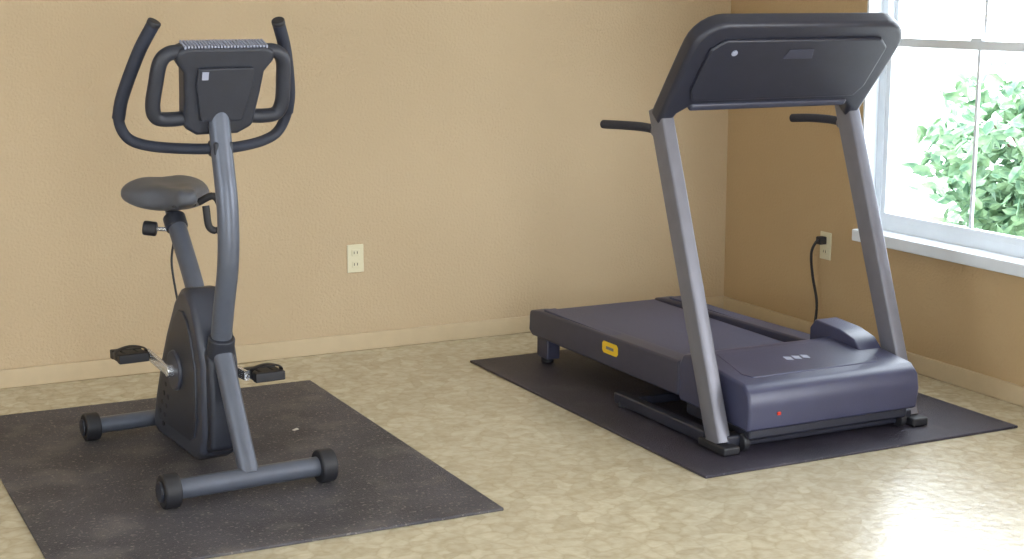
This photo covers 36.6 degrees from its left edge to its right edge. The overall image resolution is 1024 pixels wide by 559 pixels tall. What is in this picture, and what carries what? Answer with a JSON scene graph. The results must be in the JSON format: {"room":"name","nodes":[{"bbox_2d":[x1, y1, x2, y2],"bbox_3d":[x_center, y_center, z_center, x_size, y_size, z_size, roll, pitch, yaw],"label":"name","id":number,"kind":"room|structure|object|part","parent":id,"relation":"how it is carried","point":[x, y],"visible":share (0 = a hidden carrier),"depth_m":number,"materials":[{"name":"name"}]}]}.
{"room":"home gym","nodes":[
{"label":"home gym","id":0,"kind":"room"},
{"bbox_2d":[0,0,730,369],"bbox_3d":[-1.687,-0.848,5.998,6.260,2.500,0.140,-5,12,-26],"label":"wall","id":1,"kind":"structure","parent":0,"point":[476,173],"depth_m":6.53,"materials":[{"name":"paint"}]},
{"bbox_2d":[347,244,363,272],"bbox_3d":[-0.664,-0.089,6.571,0.074,0.120,0.010,-5,12,-26],"label":"wall outlet","id":2,"kind":"object","parent":1,"relation":"attached to","point":[355,259],"visible":1,"depth_m":6.57,"materials":[{"name":"plastic"}]},
{"bbox_2d":[352,249,358,255],"bbox_3d":[-0.663,-0.114,6.565,0.034,0.028,0.004,-5,12,-26],"label":"socket","id":3,"kind":"object","parent":2,"relation":"attached to","point":[355,252],"depth_m":6.56,"materials":[{"name":"plastic"}]},
{"bbox_2d":[352,261,359,267],"bbox_3d":[-0.663,-0.064,6.574,0.034,0.028,0.004,-5,12,-26],"label":"socket","id":4,"kind":"object","parent":2,"relation":"attached to","point":[355,264],"depth_m":6.57,"materials":[{"name":"plastic"}]},
{"bbox_2d":[0,296,723,388],"bbox_3d":[-1.653,0.357,6.150,5.980,0.075,0.013,-5,12,-26],"label":"baseboard","id":5,"kind":"structure","parent":1,"relation":"attached to","point":[102,368],"depth_m":6.53,"materials":[{"name":"paint"}]},
{"bbox_2d":[0,332,1023,558],"bbox_3d":[0.062,1.065,2.783,6.260,0.100,7.980,-5,12,-26],"label":"floor","id":6,"kind":"structure","parent":0,"point":[567,486],"depth_m":4.79,"materials":[{"name":"tile"}]},
{"bbox_2d":[0,380,503,558],"bbox_3d":[-0.985,0.591,5.056,1.287,0.009,1.730,-5,12,-26],"label":"exercise mat","id":7,"kind":"object","parent":6,"relation":"on","point":[77,498],"visible":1,"depth_m":4.75,"materials":[{"name":"rubber"}]},
{"bbox_2d":[79,17,337,509],"bbox_3d":[-1.004,-0.114,4.917,0.575,1.426,0.925,-6,12,-30],"label":"exercise bike","id":8,"kind":"object","parent":7,"relation":"on","point":[200,407],"visible":1,"depth_m":4.72,"materials":[{"name":"grey paint"}]},
{"bbox_3d":[-1.182,-0.167,5.054,0.050,0.052,0.048,-1,10,-4],"label":"adjust knob","id":9,"kind":"part","parent":8,"relation":"part of","materials":[{"name":"black plastic"}]},
{"bbox_3d":[-1.156,0.269,5.052,0.016,0.057,0.180,-7,13,-34],"label":"crank arm","id":10,"kind":"part","parent":8,"relation":"part of","materials":[{"name":"metal"}]},
{"bbox_3d":[-1.136,-0.165,5.061,0.084,0.019,0.014,-1,10,-5],"label":"adjust knob stem","id":11,"kind":"part","parent":8,"relation":"part of","materials":[{"name":"metal"}]},
{"bbox_3d":[-1.089,0.290,5.012,0.010,0.418,0.398,-6,12,-30],"label":"housing panel","id":12,"kind":"part","parent":8,"relation":"part of","materials":[{"name":"plastic"}]},
{"bbox_3d":[-0.886,-0.087,4.719,0.066,0.864,0.200,-6,12,-30],"label":"post","id":13,"kind":"part","parent":8,"relation":"part of","materials":[{"name":"grey metal"}]},
{"bbox_3d":[-0.896,0.292,5.002,0.016,0.034,0.181,-7,13,-34],"label":"crank arm","id":14,"kind":"part","parent":8,"relation":"part of","materials":[{"name":"metal"}]},
{"bbox_2d":[470,349,1017,478],"bbox_3d":[0.804,0.429,5.939,1.310,0.009,1.760,-5,12,-26],"label":"exercise mat","id":15,"kind":"object","parent":6,"relation":"on","point":[581,385],"visible":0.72,"depth_m":5.46,"materials":[{"name":"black rubber"}]},
{"bbox_2d":[529,13,927,456],"bbox_3d":[0.731,-0.279,5.806,0.878,1.431,1.598,-5,12,-26],"label":"treadmill","id":16,"kind":"object","parent":15,"relation":"on","point":[749,381],"visible":1,"depth_m":5.31,"materials":[{"name":"grey paint"}]},
{"bbox_3d":[0.150,0.269,6.382,0.061,0.106,0.095,-5,12,-26],"label":"leg","id":17,"kind":"part","parent":16,"relation":"part of","materials":[{"name":"plastic"}]},
{"bbox_3d":[0.363,0.252,5.948,0.083,0.130,1.151,-5,12,-26],"label":"rail","id":18,"kind":"part","parent":16,"relation":"part of","materials":[{"name":"plastic"}]},
{"bbox_3d":[0.430,-0.540,5.480,0.032,0.042,0.422,-5,12,-26],"label":"handrail","id":19,"kind":"part","parent":16,"relation":"part of","materials":[{"name":"plastic"}]},
{"bbox_3d":[0.528,0.481,5.468,0.040,0.042,0.600,-5,12,-26],"label":"rail","id":20,"kind":"part","parent":16,"relation":"part of","materials":[{"name":"plastic"}]},
{"bbox_3d":[0.905,0.203,6.214,0.090,0.130,1.151,-5,12,-26],"label":"rail","id":21,"kind":"part","parent":16,"relation":"part of","materials":[{"name":"plastic"}]},
{"bbox_3d":[0.926,-0.729,5.329,0.868,0.374,0.325,-5,12,-26],"label":"console frame","id":22,"kind":"part","parent":16,"relation":"part of","materials":[{"name":"plastic"}]},
{"bbox_3d":[0.948,-0.720,5.286,0.730,0.211,0.178,-5,12,-26],"label":"console panel","id":23,"kind":"part","parent":16,"relation":"part of","materials":[{"name":"plastic"}]},
{"bbox_2d":[687,403,905,439],"bbox_3d":[1.002,0.432,5.405,0.665,0.096,0.418,-5,12,-26],"label":"crossbar","id":24,"kind":"object","parent":16,"relation":"attached to","point":[791,420],"depth_m":5.19,"materials":[{"name":"plastic"}]},
{"bbox_2d":[680,337,917,431],"bbox_3d":[1.000,0.350,5.399,0.714,0.190,0.430,-5,12,-26],"label":"hood","id":25,"kind":"object","parent":16,"relation":"attached to","point":[819,382],"depth_m":5.27,"materials":[{"name":"plastic"}]},
{"bbox_3d":[1.158,-0.598,5.799,0.032,0.042,0.353,-5,12,-26],"label":"handrail","id":26,"kind":"part","parent":16,"relation":"part of","materials":[{"name":"plastic"}]},
{"bbox_2d":[724,0,1023,385],"bbox_3d":[2.800,-0.461,3.890,0.140,2.500,7.700,-5,12,-26],"label":"wall","id":27,"kind":"structure","parent":0,"point":[788,183],"depth_m":6.71,"materials":[{"name":"paint"}]},
{"bbox_2d":[820,231,831,259],"bbox_3d":[1.360,-0.146,6.717,0.010,0.120,0.074,-5,12,-26],"label":"wall outlet","id":28,"kind":"object","parent":27,"relation":"attached to","point":[825,250],"visible":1,"depth_m":6.71,"materials":[{"name":"plastic"}]},
{"bbox_2d":[810,236,826,322],"bbox_3d":[1.115,0.104,6.415,0.056,0.468,0.847,7,12,32],"label":"power cord","id":29,"kind":"object","parent":28,"relation":"attached to","point":[821,240],"visible":0.66,"depth_m":6.71,"materials":[{"name":"black rubber"}]},
{"bbox_2d":[863,0,882,187],"bbox_3d":[1.774,-0.887,5.905,0.140,1.550,1.140,-5,12,-26],"label":"lining","id":30,"kind":"object","parent":27,"relation":"attached to","point":[871,102],"visible":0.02,"depth_m":6.43,"materials":[{"name":"paint"}]},
{"bbox_2d":[723,296,1023,406],"bbox_3d":[2.735,0.739,4.070,0.013,0.075,7.687,-5,12,-26],"label":"baseboard","id":31,"kind":"structure","parent":27,"relation":"attached to","point":[1000,389],"depth_m":6.12,"materials":[{"name":"paint"}]},
{"bbox_2d":[852,229,1023,277],"bbox_3d":[1.774,-0.102,6.032,0.195,0.049,1.170,-5,12,-26],"label":"sill","id":32,"kind":"structure","parent":27,"relation":"attached to","point":[983,259],"depth_m":5.99,"materials":[{"name":"plastic"}]},
{"bbox_2d":[875,0,1023,257],"bbox_3d":[1.797,-0.889,5.916,0.050,1.550,1.116,-5,12,-26],"label":"window","id":33,"kind":"structure","parent":27,"relation":"in","point":[888,5],"depth_m":6.30,"materials":[{"name":"plastic"}]},
{"bbox_3d":[1.810,-1.252,5.856,0.015,0.715,1.040,-5,12,-26],"label":"upper sash","id":34,"kind":"part","parent":33,"relation":"part of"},
{"bbox_3d":[1.791,-0.538,5.977,0.034,0.757,1.040,-5,12,-26],"label":"lower sash","id":35,"kind":"part","parent":33,"relation":"part of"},
{"bbox_2d":[971,38,986,40],"bbox_3d":[1.780,-0.915,5.902,0.028,0.012,0.060,-5,12,-26],"label":"sash lock","id":36,"kind":"object","parent":33,"relation":"attached to","point":[972,39],"visible":1,"depth_m":5.88,"materials":[{"name":"plastic"}]},
{"bbox_2d":[969,0,989,228],"bbox_3d":[1.800,-0.884,5.918,0.032,1.400,0.014,-5,12,-26],"label":"bars","id":37,"kind":"object","parent":33,"relation":"attached to","point":[987,3],"visible":1,"depth_m":5.96,"materials":[{"name":"plastic"}]},
{"label":"outside","id":38,"kind":"structure","parent":0,"visible":0},
{"bbox_2d":[890,39,1023,225],"bbox_3d":[16.501,-2.339,22.131,40.670,0.100,65.000,-5,12,-26],"label":"sky","id":39,"kind":"structure","parent":38,"point":[921,73],"depth_m":24.39,"materials":[{"name":"white"}]},
{"bbox_2d":[899,58,1023,236],"bbox_3d":[3.485,-0.699,9.363,2.091,1.449,2.796,-5,12,-26],"label":"shrub","id":40,"kind":"object","parent":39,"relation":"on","point":[999,191],"visible":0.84,"depth_m":9.41,"materials":[{"name":"green plant"}]}
]}

